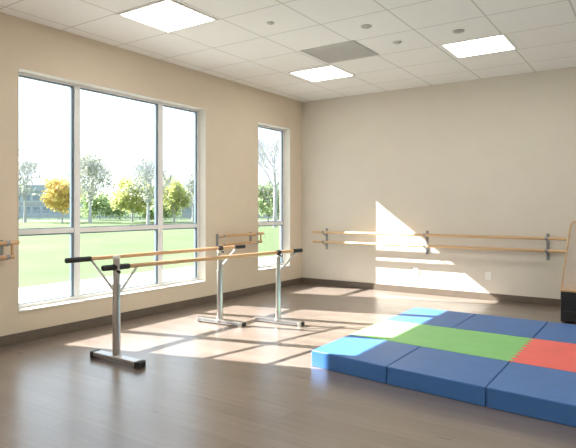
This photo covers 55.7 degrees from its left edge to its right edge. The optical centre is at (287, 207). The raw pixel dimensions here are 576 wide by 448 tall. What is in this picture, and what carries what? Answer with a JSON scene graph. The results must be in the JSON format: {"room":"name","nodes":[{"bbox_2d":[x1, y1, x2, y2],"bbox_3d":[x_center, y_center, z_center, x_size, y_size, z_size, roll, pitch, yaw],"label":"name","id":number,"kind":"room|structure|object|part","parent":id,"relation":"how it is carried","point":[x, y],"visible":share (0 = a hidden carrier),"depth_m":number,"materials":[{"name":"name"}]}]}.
{"room":"dance studio","nodes":[
{"label":"dance studio","id":0,"kind":"room"},
{"bbox_2d":[0,12,301,335],"bbox_3d":[-3.730,-0.330,5.907,0.260,3.860,14.000,0,0,34],"label":"wall","id":1,"kind":"structure","parent":0,"point":[234,110],"depth_m":8.50,"materials":[{"name":"beige paint"}]},
{"bbox_2d":[0,240,19,260],"bbox_3d":[-3.528,0.490,5.815,0.177,0.240,1.275,0,0,34],"label":"ballet barre","id":2,"kind":"object","parent":1,"relation":"attached to","point":[17,242],"depth_m":6.22,"materials":[{"name":"brown wood"}]},
{"bbox_3d":[-3.494,0.560,5.756,0.050,0.050,1.215,0,0,34],"label":"rail","id":3,"kind":"part","parent":2,"relation":"part of","materials":[{"name":"brown wood"}]},
{"bbox_3d":[-3.477,0.400,5.781,0.050,0.050,1.275,0,0,34],"label":"rail","id":4,"kind":"part","parent":2,"relation":"part of","materials":[{"name":"brown wood"}]},
{"bbox_2d":[18,68,205,312],"bbox_3d":[-2.373,-0.212,7.856,0.230,2.905,3.250,0,0,34],"label":"window","id":5,"kind":"structure","parent":1,"relation":"in","point":[199,225],"depth_m":7.82,"materials":[{"name":"white metal"}]},
{"bbox_3d":[-2.346,1.230,7.838,0.165,0.020,3.250,0,0,34],"label":"sill","id":6,"kind":"part","parent":5,"relation":"part of","materials":[{"name":"white paint"}]},
{"bbox_2d":[0,278,301,346],"bbox_3d":[-3.560,1.540,5.913,0.014,0.120,13.800,0,0,34],"label":"baseboard","id":7,"kind":"structure","parent":1,"relation":"attached to","point":[25,336],"depth_m":7.81,"materials":[{"name":"brown rubber"}]},
{"bbox_2d":[216,232,263,246],"bbox_3d":[-0.845,0.561,9.778,0.177,0.233,1.185,0,0,34],"label":"ballet barre","id":8,"kind":"object","parent":1,"relation":"attached to","point":[250,234],"depth_m":9.66,"materials":[{"name":"brown wood"}]},
{"bbox_3d":[-0.811,0.628,9.718,0.050,0.050,1.125,0,0,34],"label":"rail","id":9,"kind":"part","parent":8,"relation":"part of","materials":[{"name":"brown wood"}]},
{"bbox_3d":[-0.794,0.475,9.743,0.050,0.050,1.185,0,0,34],"label":"rail","id":10,"kind":"part","parent":8,"relation":"part of","materials":[{"name":"brown wood"}]},
{"bbox_2d":[258,122,290,270],"bbox_3d":[-0.347,-0.220,10.850,0.230,2.840,1.100,0,0,34],"label":"window","id":11,"kind":"structure","parent":1,"relation":"in","point":[284,222],"depth_m":11.28,"materials":[{"name":"white metal"}]},
{"bbox_3d":[-0.320,1.190,10.832,0.165,0.020,1.100,0,0,34],"label":"sill","id":12,"kind":"part","parent":11,"relation":"part of","materials":[{"name":"white paint"}]},
{"bbox_2d":[0,283,575,447],"bbox_3d":[0.549,1.660,3.130,10.460,0.120,14.200,0,0,34],"label":"floor","id":13,"kind":"structure","parent":0,"point":[202,384],"depth_m":4.75,"materials":[{"name":"brown wood"}]},
{"bbox_2d":[64,244,304,368],"bbox_3d":[-1.016,1.048,6.846,1.466,1.105,3.146,0,0,34],"label":"portable barre","id":14,"kind":"object","parent":13,"relation":"on","point":[115,355],"visible":1,"depth_m":6.48,"materials":[{"name":"metal"}]},
{"bbox_3d":[-1.782,1.032,5.662,0.082,1.015,0.082,0,0,34],"label":"post","id":15,"kind":"part","parent":14,"relation":"part of","materials":[{"name":"metal"}]},
{"bbox_3d":[-1.534,0.565,6.908,0.047,0.077,2.546,0,0,45],"label":"rail","id":16,"kind":"part","parent":14,"relation":"part of","materials":[{"name":"brown wood"}]},
{"bbox_3d":[-0.845,0.614,6.731,0.047,0.046,3.124,0,0,41],"label":"rail","id":17,"kind":"part","parent":14,"relation":"part of","materials":[{"name":"brown wood"}]},
{"bbox_3d":[-0.938,1.075,7.508,0.084,0.930,0.084,0,0,34],"label":"post","id":18,"kind":"part","parent":14,"relation":"part of","materials":[{"name":"metal"}]},
{"bbox_3d":[-0.135,1.107,7.540,0.072,0.865,0.072,0,0,34],"label":"post","id":19,"kind":"part","parent":14,"relation":"part of","materials":[{"name":"metal"}]},
{"bbox_2d":[312,334,419,383],"bbox_3d":[0.800,1.519,5.582,0.857,0.162,0.939,0,0,34],"label":"mat","id":20,"kind":"object","parent":13,"relation":"on","point":[354,355],"visible":0.88,"depth_m":5.39,"materials":[{"name":"blue plastic"}]},
{"bbox_2d":[386,307,475,327],"bbox_3d":[1.911,1.519,7.223,0.857,0.162,1.056,0,0,34],"label":"mat","id":21,"kind":"object","parent":13,"relation":"on","point":[442,318],"visible":0.61,"depth_m":7.16,"materials":[{"name":"blue plastic"}]},
{"bbox_2d":[351,320,532,360],"bbox_3d":[1.681,1.519,6.063,1.778,0.162,1.107,0,0,34],"label":"mat","id":22,"kind":"object","parent":13,"relation":"on","point":[476,343],"visible":0.44,"depth_m":6.01,"materials":[{"name":"green plastic"}]},
{"bbox_2d":[387,347,509,405],"bbox_3d":[1.485,1.519,5.025,0.887,0.162,0.954,0,0,34],"label":"mat","id":23,"kind":"object","parent":13,"relation":"on","point":[447,374],"visible":0.9,"depth_m":4.80,"materials":[{"name":"blue plastic"}]},
{"bbox_2d":[454,314,547,337],"bbox_3d":[2.634,1.519,6.721,0.887,0.162,1.076,0,0,34],"label":"mat","id":24,"kind":"object","parent":13,"relation":"on","point":[518,327],"visible":0.62,"depth_m":6.67,"materials":[{"name":"blue plastic"}]},
{"bbox_2d":[486,362,575,426],"bbox_3d":[2.187,1.519,4.461,0.892,0.162,0.960,0,0,34],"label":"mat","id":25,"kind":"object","parent":13,"relation":"on","point":[543,393],"visible":1,"depth_m":4.29,"materials":[{"name":"blue plastic"}]},
{"bbox_2d":[509,338,575,371],"bbox_3d":[2.741,1.519,5.296,0.919,0.162,1.147,0,0,34],"label":"mat","id":26,"kind":"object","parent":13,"relation":"on","point":[538,352],"visible":0.67,"depth_m":5.31,"materials":[{"name":"red plastic"}]},
{"bbox_2d":[534,322,575,343],"bbox_3d":[3.365,1.519,6.201,0.892,0.162,1.076,0,0,34],"label":"mat","id":27,"kind":"object","parent":13,"relation":"on","point":[552,331],"visible":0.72,"depth_m":6.25,"materials":[{"name":"blue plastic"}]},
{"bbox_2d":[560,220,575,322],"bbox_3d":[4.317,0.884,7.498,0.996,1.432,0.442,0,0,34],"label":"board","id":28,"kind":"object","parent":13,"relation":"on","point":[568,284],"visible":1,"depth_m":7.59,"materials":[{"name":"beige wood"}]},
{"bbox_3d":[4.288,1.149,7.520,0.912,0.022,0.438,0,0,34],"label":"lid","id":29,"kind":"part","parent":28,"relation":"part of","materials":[{"name":"brown wood"}]},
{"bbox_3d":[4.256,0.655,7.407,0.996,0.973,0.025,0,0,34],"label":"frame","id":30,"kind":"part","parent":28,"relation":"part of","materials":[{"name":"brown wood"}]},
{"bbox_3d":[4.256,0.660,7.407,0.972,0.960,0.012,0,0,34],"label":"panel","id":31,"kind":"part","parent":28,"relation":"part of","materials":[{"name":"beige wood"}]},
{"bbox_3d":[4.167,1.470,7.340,0.840,0.080,0.012,0,0,34],"label":"panel","id":32,"kind":"part","parent":28,"relation":"part of","materials":[{"name":"black plastic"}]},
{"bbox_2d":[0,0,575,101],"bbox_3d":[0.549,-2.360,3.130,10.460,0.200,14.200,0,0,34],"label":"ceiling","id":33,"kind":"structure","parent":0,"point":[240,47],"depth_m":7.18,"materials":[{"name":"tile"}]},
{"bbox_2d":[117,0,217,32],"bbox_3d":[-1.416,-2.254,6.435,0.852,0.012,0.806,0,0,34],"label":"recessed light","id":34,"kind":"object","parent":33,"relation":"in","point":[168,16],"visible":1,"depth_m":6.41,"materials":[{"name":"white plastic"}]},
{"bbox_2d":[288,65,355,81],"bbox_3d":[0.571,-2.254,9.172,0.852,0.012,0.806,0,0,34],"label":"recessed light","id":35,"kind":"object","parent":33,"relation":"in","point":[329,72],"visible":1,"depth_m":9.13,"materials":[{"name":"white plastic"}]},
{"bbox_2d":[300,40,378,63],"bbox_3d":[0.756,-2.254,7.912,0.856,0.012,0.806,0,0,34],"label":"ceiling vent","id":36,"kind":"object","parent":33,"relation":"in","point":[349,50],"visible":1,"depth_m":7.89,"materials":[{"name":"grey metal"}]},
{"bbox_2d":[361,24,371,28],"bbox_3d":[0.972,-2.248,6.769,0.136,0.024,0.136,0,0,34],"label":"ceiling speaker","id":37,"kind":"object","parent":33,"relation":"attached to","point":[365,26],"visible":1,"depth_m":6.74},
{"bbox_2d":[452,29,463,33],"bbox_3d":[2.174,-2.248,6.957,0.144,0.024,0.144,0,0,34],"label":"ceiling speaker","id":38,"kind":"object","parent":33,"relation":"attached to","point":[457,31],"visible":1,"depth_m":6.93},
{"bbox_2d":[440,33,517,58],"bbox_3d":[2.676,-2.254,7.626,0.852,0.012,0.806,0,0,34],"label":"recessed light","id":39,"kind":"object","parent":33,"relation":"in","point":[500,42],"visible":1,"depth_m":7.60,"materials":[{"name":"white plastic"}]},
{"bbox_2d":[302,67,575,298],"bbox_3d":[4.474,-0.330,8.927,10.460,3.860,0.200,0,0,34],"label":"wall","id":40,"kind":"structure","parent":0,"point":[494,156],"depth_m":9.89,"materials":[{"name":"beige paint"}]},
{"bbox_2d":[413,267,417,274],"bbox_3d":[2.394,1.180,10.207,0.100,0.140,0.012,0,0,34],"label":"wall outlet","id":41,"kind":"object","parent":40,"relation":"attached to","point":[415,269],"visible":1,"depth_m":10.21,"materials":[{"name":"white plastic"}]},
{"bbox_2d":[302,277,560,306],"bbox_3d":[4.445,1.540,8.817,9.986,0.120,0.014,0,0,34],"label":"baseboard","id":42,"kind":"structure","parent":40,"relation":"attached to","point":[407,289],"depth_m":9.94,"materials":[{"name":"brown rubber"}]},
{"bbox_2d":[312,228,566,259],"bbox_3d":[2.505,0.637,10.032,4.720,0.435,0.178,0,0,34],"label":"ballet barre","id":43,"kind":"object","parent":40,"relation":"attached to","point":[427,235],"depth_m":9.73,"materials":[{"name":"brown wood"}]},
{"bbox_3d":[2.471,0.695,9.981,4.720,0.050,0.050,0,0,34],"label":"rail","id":44,"kind":"part","parent":43,"relation":"part of","materials":[{"name":"brown wood"}]},
{"bbox_3d":[2.471,0.495,9.981,4.720,0.050,0.050,0,0,34],"label":"rail","id":45,"kind":"part","parent":43,"relation":"part of","materials":[{"name":"brown wood"}]},
{"bbox_2d":[485,272,490,279],"bbox_3d":[3.479,1.180,9.472,0.100,0.140,0.012,0,0,34],"label":"wall outlet","id":46,"kind":"object","parent":40,"relation":"attached to","point":[487,274],"visible":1,"depth_m":9.47,"materials":[{"name":"white plastic"}]},
{"label":"outside","id":47,"kind":"structure","parent":0,"visible":0},
{"bbox_2d":[19,211,279,287],"bbox_3d":[-75.788,1.815,135.849,254.700,0.110,380.000,0,0,34],"label":"lawn","id":48,"kind":"structure","parent":47,"point":[41,257],"depth_m":24.29,"materials":[{"name":"green plant"}]},
{"bbox_2d":[19,149,48,222],"bbox_3d":[-31.850,-2.673,65.877,5.643,8.895,5.695,0,0,-30],"label":"tree","id":49,"kind":"object","parent":48,"relation":"on","point":[25,164],"visible":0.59,"depth_m":65.84,"materials":[{"name":"green plant"}]},
{"bbox_2d":[19,185,93,216],"bbox_3d":[-54.520,-1.480,116.950,21.800,6.500,10.900,0,0,0],"label":"school building","id":50,"kind":"structure","parent":48,"relation":"on","point":[33,205],"depth_m":111.91,"materials":[{"name":"brick"},{"name":"glass"}]},
{"bbox_2d":[39,174,81,222],"bbox_3d":[-27.268,-1.169,66.175,4.759,5.889,5.359,0,0,34],"label":"tree","id":51,"kind":"object","parent":48,"relation":"on","point":[58,194],"visible":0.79,"depth_m":64.72,"materials":[{"name":"yellow plant"}]},
{"bbox_2d":[59,143,118,222],"bbox_3d":[-22.792,-2.844,62.761,6.659,9.237,6.808,0,0,34],"label":"tree","id":52,"kind":"object","parent":48,"relation":"on","point":[87,168],"visible":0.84,"depth_m":62.20,"materials":[{"name":"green plant"}]},
{"bbox_2d":[80,188,130,219],"bbox_3d":[-26.362,-0.534,77.347,8.709,4.567,5.659,0,0,0],"label":"bush","id":53,"kind":"object","parent":48,"relation":"on","point":[103,206],"visible":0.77,"depth_m":76.27,"materials":[{"name":"green plant"}]},
{"bbox_2d":[19,209,191,219],"bbox_3d":[-29.791,0.970,82.075,40.000,1.600,0.151,0,0,0],"label":"fence","id":54,"kind":"object","parent":48,"relation":"on","point":[38,210],"visible":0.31,"depth_m":82.00,"materials":[{"name":"grey metal"}]},
{"bbox_3d":[-29.791,1.420,82.055,40.000,0.100,0.050,0,0,0],"label":"rail","id":55,"kind":"part","parent":54,"relation":"part of","materials":[{"name":"grey metal"}]},
{"bbox_2d":[107,173,154,221],"bbox_3d":[-19.601,-1.291,68.122,6.018,6.135,6.449,0,0,14],"label":"tree","id":56,"kind":"object","parent":48,"relation":"on","point":[122,200],"visible":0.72,"depth_m":66.91,"materials":[{"name":"green plant"}]},
{"bbox_2d":[122,152,179,223],"bbox_3d":[-14.612,-2.034,57.065,5.888,7.617,5.942,0,0,44],"label":"tree","id":57,"kind":"object","parent":48,"relation":"on","point":[146,172],"visible":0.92,"depth_m":56.84,"materials":[{"name":"green plant"}]},
{"bbox_2d":[137,199,182,219],"bbox_3d":[-18.384,-0.026,78.061,6.652,3.832,5.280,0,0,0],"label":"bush","id":58,"kind":"object","parent":48,"relation":"on","point":[152,210],"visible":0.23,"depth_m":76.89,"materials":[{"name":"green plant"}]},
{"bbox_2d":[163,174,193,222],"bbox_3d":[-13.918,-1.226,65.995,4.234,6.007,4.326,0,0,34],"label":"tree","id":59,"kind":"object","parent":48,"relation":"on","point":[176,193],"visible":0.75,"depth_m":65.47,"materials":[{"name":"green plant"}]},
{"bbox_2d":[180,171,193,220],"bbox_3d":[-12.534,-1.722,72.049,4.134,6.996,3.840,0,0,16],"label":"tree","id":60,"kind":"object","parent":48,"relation":"on","point":[191,183],"visible":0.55,"depth_m":71.42,"materials":[{"name":"green plant"}]},
{"bbox_2d":[182,203,191,216],"bbox_3d":[-16.481,0.420,101.950,6.400,2.700,4.500,0,0,0],"label":"building","id":61,"kind":"structure","parent":48,"relation":"on","point":[190,207],"depth_m":100.00,"materials":[{"name":"stone"}]},
{"bbox_2d":[258,179,279,220],"bbox_3d":[-2.616,-0.916,70.008,5.331,5.838,5.049,0,0,34],"label":"tree","id":62,"kind":"object","parent":48,"relation":"on","point":[265,198],"visible":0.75,"depth_m":69.25,"materials":[{"name":"green plant"}]},
{"bbox_2d":[258,131,279,226],"bbox_3d":[-1.124,-2.706,50.091,5.693,8.959,5.056,0,0,-15],"label":"tree","id":63,"kind":"object","parent":48,"relation":"on","point":[277,142],"visible":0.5,"depth_m":49.88,"materials":[{"name":"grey plant"}]},
{"bbox_2d":[258,209,279,217],"bbox_3d":[-3.486,0.570,96.950,10.400,2.400,4.500,0,0,0],"label":"building","id":64,"kind":"structure","parent":48,"relation":"on","point":[259,216],"depth_m":95.00,"materials":[{"name":"stone"}]},
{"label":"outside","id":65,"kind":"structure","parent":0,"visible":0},
{"bbox_2d":[19,256,275,302],"bbox_3d":[0.916,1.800,17.495,5.040,0.100,90.000,0,0,34],"label":"walkway","id":66,"kind":"structure","parent":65,"point":[48,291],"depth_m":12.63,"materials":[{"name":"concrete"}]},
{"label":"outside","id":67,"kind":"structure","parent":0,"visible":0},
{"bbox_2d":[19,220,279,220],"bbox_3d":[-27.611,1.760,76.000,60.000,0.020,2.401,0,0,0],"label":"path","id":68,"kind":"structure","parent":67,"point":[19,220],"depth_m":76.30,"materials":[{"name":"concrete"}]}
]}

